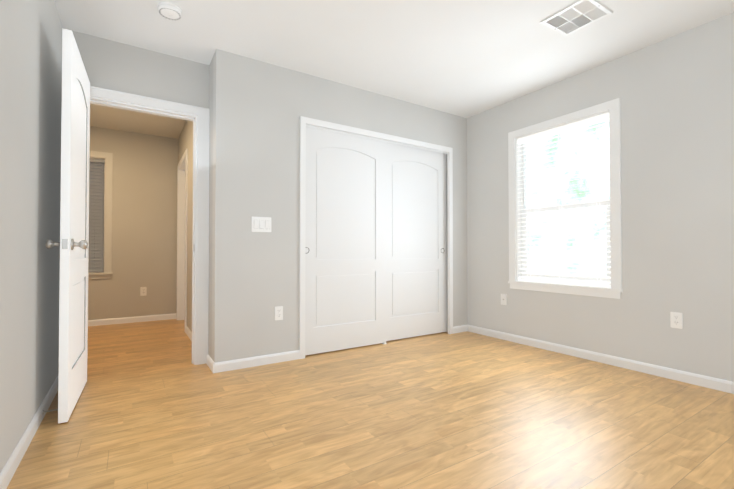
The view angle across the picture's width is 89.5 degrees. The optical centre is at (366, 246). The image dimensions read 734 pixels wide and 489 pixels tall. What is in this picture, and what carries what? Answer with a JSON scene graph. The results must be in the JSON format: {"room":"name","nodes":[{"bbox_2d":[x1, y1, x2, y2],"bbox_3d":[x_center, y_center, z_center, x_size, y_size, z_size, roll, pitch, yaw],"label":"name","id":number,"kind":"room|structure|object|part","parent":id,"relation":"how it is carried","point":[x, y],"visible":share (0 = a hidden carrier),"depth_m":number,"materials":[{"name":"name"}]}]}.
{"room":"empty bedroom","nodes":[
{"label":"empty bedroom","id":0,"kind":"room"},
{"bbox_2d":[0,0,61,472],"bbox_3d":[-1.104,-0.312,0.854,0.120,2.490,4.020,1,-1,-33],"label":"wall","id":1,"kind":"structure","parent":0,"point":[30,101],"depth_m":1.77,"materials":[{"name":"paint"}]},
{"bbox_2d":[0,375,58,488],"bbox_3d":[-1.080,0.896,0.923,0.013,0.075,3.900,1,-1,-33],"label":"baseboard","id":2,"kind":"structure","parent":1,"relation":"attached to","point":[13,463],"depth_m":1.72,"materials":[{"name":"white wood"}]},
{"bbox_2d":[63,28,197,106],"bbox_3d":[-2.417,-0.290,2.471,2.345,2.490,0.120,1,-1,-33],"label":"wall","id":3,"kind":"structure","parent":0,"point":[117,66],"depth_m":2.84,"materials":[{"name":"paint"}]},
{"bbox_2d":[87,86,209,364],"bbox_3d":[-1.732,-0.097,2.895,0.900,2.115,0.142,1,-1,-33],"label":"door frame","id":4,"kind":"structure","parent":3,"relation":"attached to","point":[202,286],"depth_m":3.05,"materials":[{"name":"white wood"}]},
{"bbox_2d":[45,28,89,422],"bbox_3d":[-1.813,-0.115,2.312,0.185,2.120,0.735,0,-1,-31],"label":"door","id":5,"kind":"structure","parent":4,"relation":"attached to","point":[74,231],"depth_m":2.09,"materials":[{"name":"white wood"}]},
{"bbox_2d":[62,239,67,248],"bbox_3d":[-1.624,-0.015,1.990,0.025,0.056,0.010,0,-1,-30],"label":"latch plate","id":6,"kind":"object","parent":5,"relation":"attached to","point":[64,243],"depth_m":1.99,"materials":[{"name":"silver metal"}]},
{"bbox_3d":[-1.658,-0.014,2.047,0.185,0.065,0.065,0,-1,-31],"label":"knob","id":7,"kind":"part","parent":5,"relation":"part of","materials":[{"name":"silver metal"}]},
{"bbox_2d":[88,126,177,319],"bbox_3d":[-3.340,-0.259,4.741,1.630,2.490,0.120,1,-1,-33],"label":"wall","id":8,"kind":"structure","parent":0,"point":[144,210],"depth_m":4.89,"materials":[{"name":"paint"}]},
{"bbox_2d":[88,272,112,274],"bbox_3d":[-3.663,0.333,4.476,0.974,0.024,0.115,1,-1,-33],"label":"window sill","id":9,"kind":"structure","parent":8,"relation":"on","point":[96,273],"depth_m":4.64,"materials":[{"name":"white wood"}]},
{"bbox_2d":[88,151,112,278],"bbox_3d":[-3.682,-0.399,4.516,0.950,1.595,0.134,1,-1,-33],"label":"window","id":10,"kind":"structure","parent":8,"relation":"in","point":[108,209],"depth_m":4.69,"materials":[{"name":"white wood"}]},
{"bbox_2d":[88,158,104,271],"bbox_3d":[-3.672,-0.398,4.501,0.782,1.429,0.066,1,-1,-33],"label":"window blinds","id":11,"kind":"object","parent":10,"relation":"attached to","point":[96,230],"visible":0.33,"depth_m":4.67,"materials":[{"name":"grey plastic"}]},
{"bbox_2d":[88,313,175,326],"bbox_3d":[-3.642,0.945,4.453,2.430,0.075,0.013,1,-1,-33],"label":"baseboard","id":12,"kind":"structure","parent":8,"relation":"attached to","point":[99,322],"depth_m":4.81,"materials":[{"name":"white wood"}]},
{"bbox_2d":[140,287,146,295],"bbox_3d":[-2.956,0.589,4.898,0.070,0.115,0.008,1,-1,-33],"label":"outlet","id":13,"kind":"object","parent":8,"relation":"attached to","point":[143,291],"visible":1,"depth_m":4.90,"materials":[{"name":"white plastic"}]},
{"bbox_2d":[179,58,212,358],"bbox_3d":[-1.839,-0.269,4.014,0.120,2.490,2.460,1,-1,-33],"label":"wall","id":14,"kind":"structure","parent":0,"point":[189,213],"depth_m":3.93,"materials":[{"name":"paint"}]},
{"bbox_2d":[176,149,187,326],"bbox_3d":[-2.281,-0.069,4.691,0.134,2.110,0.960,1,-1,-33],"label":"door frame","id":15,"kind":"structure","parent":14,"relation":"attached to","point":[182,188],"depth_m":5.01,"materials":[{"name":"white wood"}]},
{"bbox_2d":[184,170,185,319],"bbox_3d":[-2.249,-0.032,4.710,0.035,2.020,0.800,1,-1,-33],"label":"hall door","id":16,"kind":"structure","parent":14,"relation":"in","point":[184,276],"depth_m":5.02,"materials":[{"name":"white wood"}]},
{"bbox_2d":[185,326,191,341],"bbox_3d":[-1.736,0.935,3.713,0.013,0.075,1.230,1,-1,-33],"label":"baseboard","id":17,"kind":"structure","parent":14,"relation":"attached to","point":[188,332],"depth_m":4.00,"materials":[{"name":"white wood"}]},
{"bbox_2d":[206,354,214,372],"bbox_3d":[-1.246,0.924,2.945,0.013,0.075,0.313,1,-1,-33],"label":"baseboard","id":18,"kind":"structure","parent":14,"relation":"attached to","point":[210,363],"depth_m":2.90,"materials":[{"name":"white wood"}]},
{"bbox_2d":[198,63,208,108],"bbox_3d":[-1.393,-0.281,3.124,0.085,2.490,0.120,1,-1,-33],"label":"wall","id":19,"kind":"structure","parent":0,"point":[203,85],"depth_m":3.09,"materials":[{"name":"paint"}]},
{"bbox_2d":[212,49,467,362],"bbox_3d":[-0.028,-0.274,3.639,2.770,2.490,0.120,1,-1,-33],"label":"wall","id":20,"kind":"structure","parent":0,"point":[256,158],"depth_m":3.08,"materials":[{"name":"paint"}]},
{"bbox_2d":[215,350,299,372],"bbox_3d":[-0.869,0.925,3.007,0.690,0.075,0.013,1,-1,-33],"label":"baseboard","id":21,"kind":"structure","parent":20,"relation":"attached to","point":[229,365],"depth_m":2.99,"materials":[{"name":"white wood"}]},
{"bbox_2d":[251,216,270,231],"bbox_3d":[-0.861,-0.182,3.028,0.164,0.124,0.012,1,-1,-33],"label":"switch plate","id":22,"kind":"object","parent":20,"relation":"attached to","point":[260,224],"visible":1,"depth_m":3.02,"materials":[{"name":"white plastic"}]},
{"bbox_2d":[275,306,282,319],"bbox_3d":[-0.737,0.556,3.099,0.070,0.115,0.008,1,-1,-33],"label":"outlet","id":23,"kind":"object","parent":20,"relation":"attached to","point":[278,312],"visible":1,"depth_m":3.10,"materials":[{"name":"white plastic"}]},
{"bbox_2d":[305,127,385,354],"bbox_3d":[-0.202,-0.060,3.502,0.917,2.035,0.037,1,-1,-33],"label":"closet door","id":24,"kind":"structure","parent":20,"relation":"in","point":[345,272],"depth_m":3.48,"materials":[{"name":"white wood"}]},
{"bbox_2d":[299,116,452,358],"bbox_3d":[0.188,-0.078,3.707,1.834,2.100,0.034,1,-1,-33],"label":"trim","id":25,"kind":"structure","parent":20,"relation":"attached to","point":[304,121],"depth_m":3.44,"materials":[{"name":"white wood"}]},
{"bbox_2d":[306,124,447,153],"bbox_3d":[0.154,-1.076,3.774,1.816,0.038,0.100,1,-1,-33],"label":"track rail","id":26,"kind":"object","parent":20,"relation":"attached to","point":[352,134],"visible":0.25,"depth_m":3.65,"materials":[{"name":"white metal"}]},
{"bbox_2d":[386,142,446,340],"bbox_3d":[0.515,-0.053,4.009,0.917,2.035,0.037,1,-1,-33],"label":"closet door","id":27,"kind":"structure","parent":20,"relation":"in","point":[416,276],"depth_m":4.00,"materials":[{"name":"white wood"}]},
{"bbox_2d":[453,325,467,333],"bbox_3d":[1.070,0.942,4.244,0.250,0.075,0.013,1,-1,-33],"label":"baseboard","id":28,"kind":"structure","parent":20,"relation":"attached to","point":[461,328],"depth_m":4.24,"materials":[{"name":"white wood"}]},
{"bbox_2d":[7,319,733,488],"bbox_3d":[-0.781,1.006,2.542,5.440,0.100,6.550,1,-1,-33],"label":"floor","id":29,"kind":"structure","parent":0,"point":[155,408],"depth_m":1.99,"materials":[{"name":"laminate"}]},
{"bbox_2d":[54,0,733,138],"bbox_3d":[-0.781,-1.583,2.578,5.440,0.100,6.550,1,-1,-33],"label":"ceiling","id":30,"kind":"structure","parent":0,"point":[465,58],"depth_m":2.72,"materials":[{"name":"paint"}]},
{"bbox_2d":[158,1,181,20],"bbox_3d":[-1.271,-1.515,2.389,0.140,0.042,0.140,1,-1,-33],"label":"smoke detector","id":31,"kind":"object","parent":30,"relation":"attached to","point":[170,10],"visible":1,"depth_m":2.36,"materials":[{"name":"white plastic"}]},
{"bbox_2d":[540,0,612,35],"bbox_3d":[1.393,-1.529,2.470,0.308,0.011,0.318,1,-1,-33],"label":"ceiling vent","id":32,"kind":"object","parent":30,"relation":"in","point":[577,15],"visible":1,"depth_m":2.46,"materials":[{"name":"white metal"}]},
{"bbox_2d":[467,12,733,381],"bbox_3d":[1.964,-0.280,3.202,0.120,2.490,4.440,1,-1,-33],"label":"wall","id":33,"kind":"structure","parent":0,"point":[675,94],"depth_m":2.80,"materials":[{"name":"paint"}]},
{"bbox_2d":[501,294,506,304],"bbox_3d":[1.435,0.553,3.897,0.014,0.115,0.070,1,-1,-33],"label":"wall jack","id":34,"kind":"object","parent":33,"relation":"attached to","point":[503,299],"visible":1,"depth_m":3.89,"materials":[{"name":"white plastic"}]},
{"bbox_2d":[508,98,621,298],"bbox_3d":[1.805,-0.384,3.440,0.134,1.615,1.040,1,-1,-33],"label":"window","id":35,"kind":"structure","parent":33,"relation":"in","point":[613,106],"depth_m":3.37,"materials":[{"name":"white paint"}]},
{"bbox_2d":[517,112,610,287],"bbox_3d":[1.790,-0.383,3.431,0.066,1.449,0.872,1,-1,-33],"label":"window blinds","id":36,"kind":"object","parent":35,"relation":"attached to","point":[572,126],"visible":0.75,"depth_m":3.38,"materials":[{"name":"white plastic"}]},
{"bbox_2d":[508,281,622,291],"bbox_3d":[1.782,0.358,3.415,0.099,0.024,1.048,1,-1,-33],"label":"window sill","id":37,"kind":"structure","parent":33,"relation":"on","point":[569,286],"depth_m":3.31,"materials":[{"name":"white paint"}]},
{"bbox_2d":[468,325,733,393],"bbox_3d":[2.134,0.922,2.796,0.013,0.075,3.600,1,-1,-33],"label":"baseboard","id":38,"kind":"structure","parent":33,"relation":"attached to","point":[695,379],"depth_m":2.96,"materials":[{"name":"white wood"}]},
{"bbox_2d":[670,312,682,328],"bbox_3d":[2.225,0.528,2.664,0.008,0.115,0.070,1,-1,-33],"label":"outlet","id":39,"kind":"object","parent":33,"relation":"attached to","point":[676,319],"visible":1,"depth_m":2.66,"materials":[{"name":"white plastic"}]},
{"label":"outside","id":40,"kind":"structure","parent":0,"visible":0},
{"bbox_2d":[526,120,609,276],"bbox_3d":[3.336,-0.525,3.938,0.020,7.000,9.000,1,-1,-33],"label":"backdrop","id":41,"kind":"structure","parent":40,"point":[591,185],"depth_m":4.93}
]}

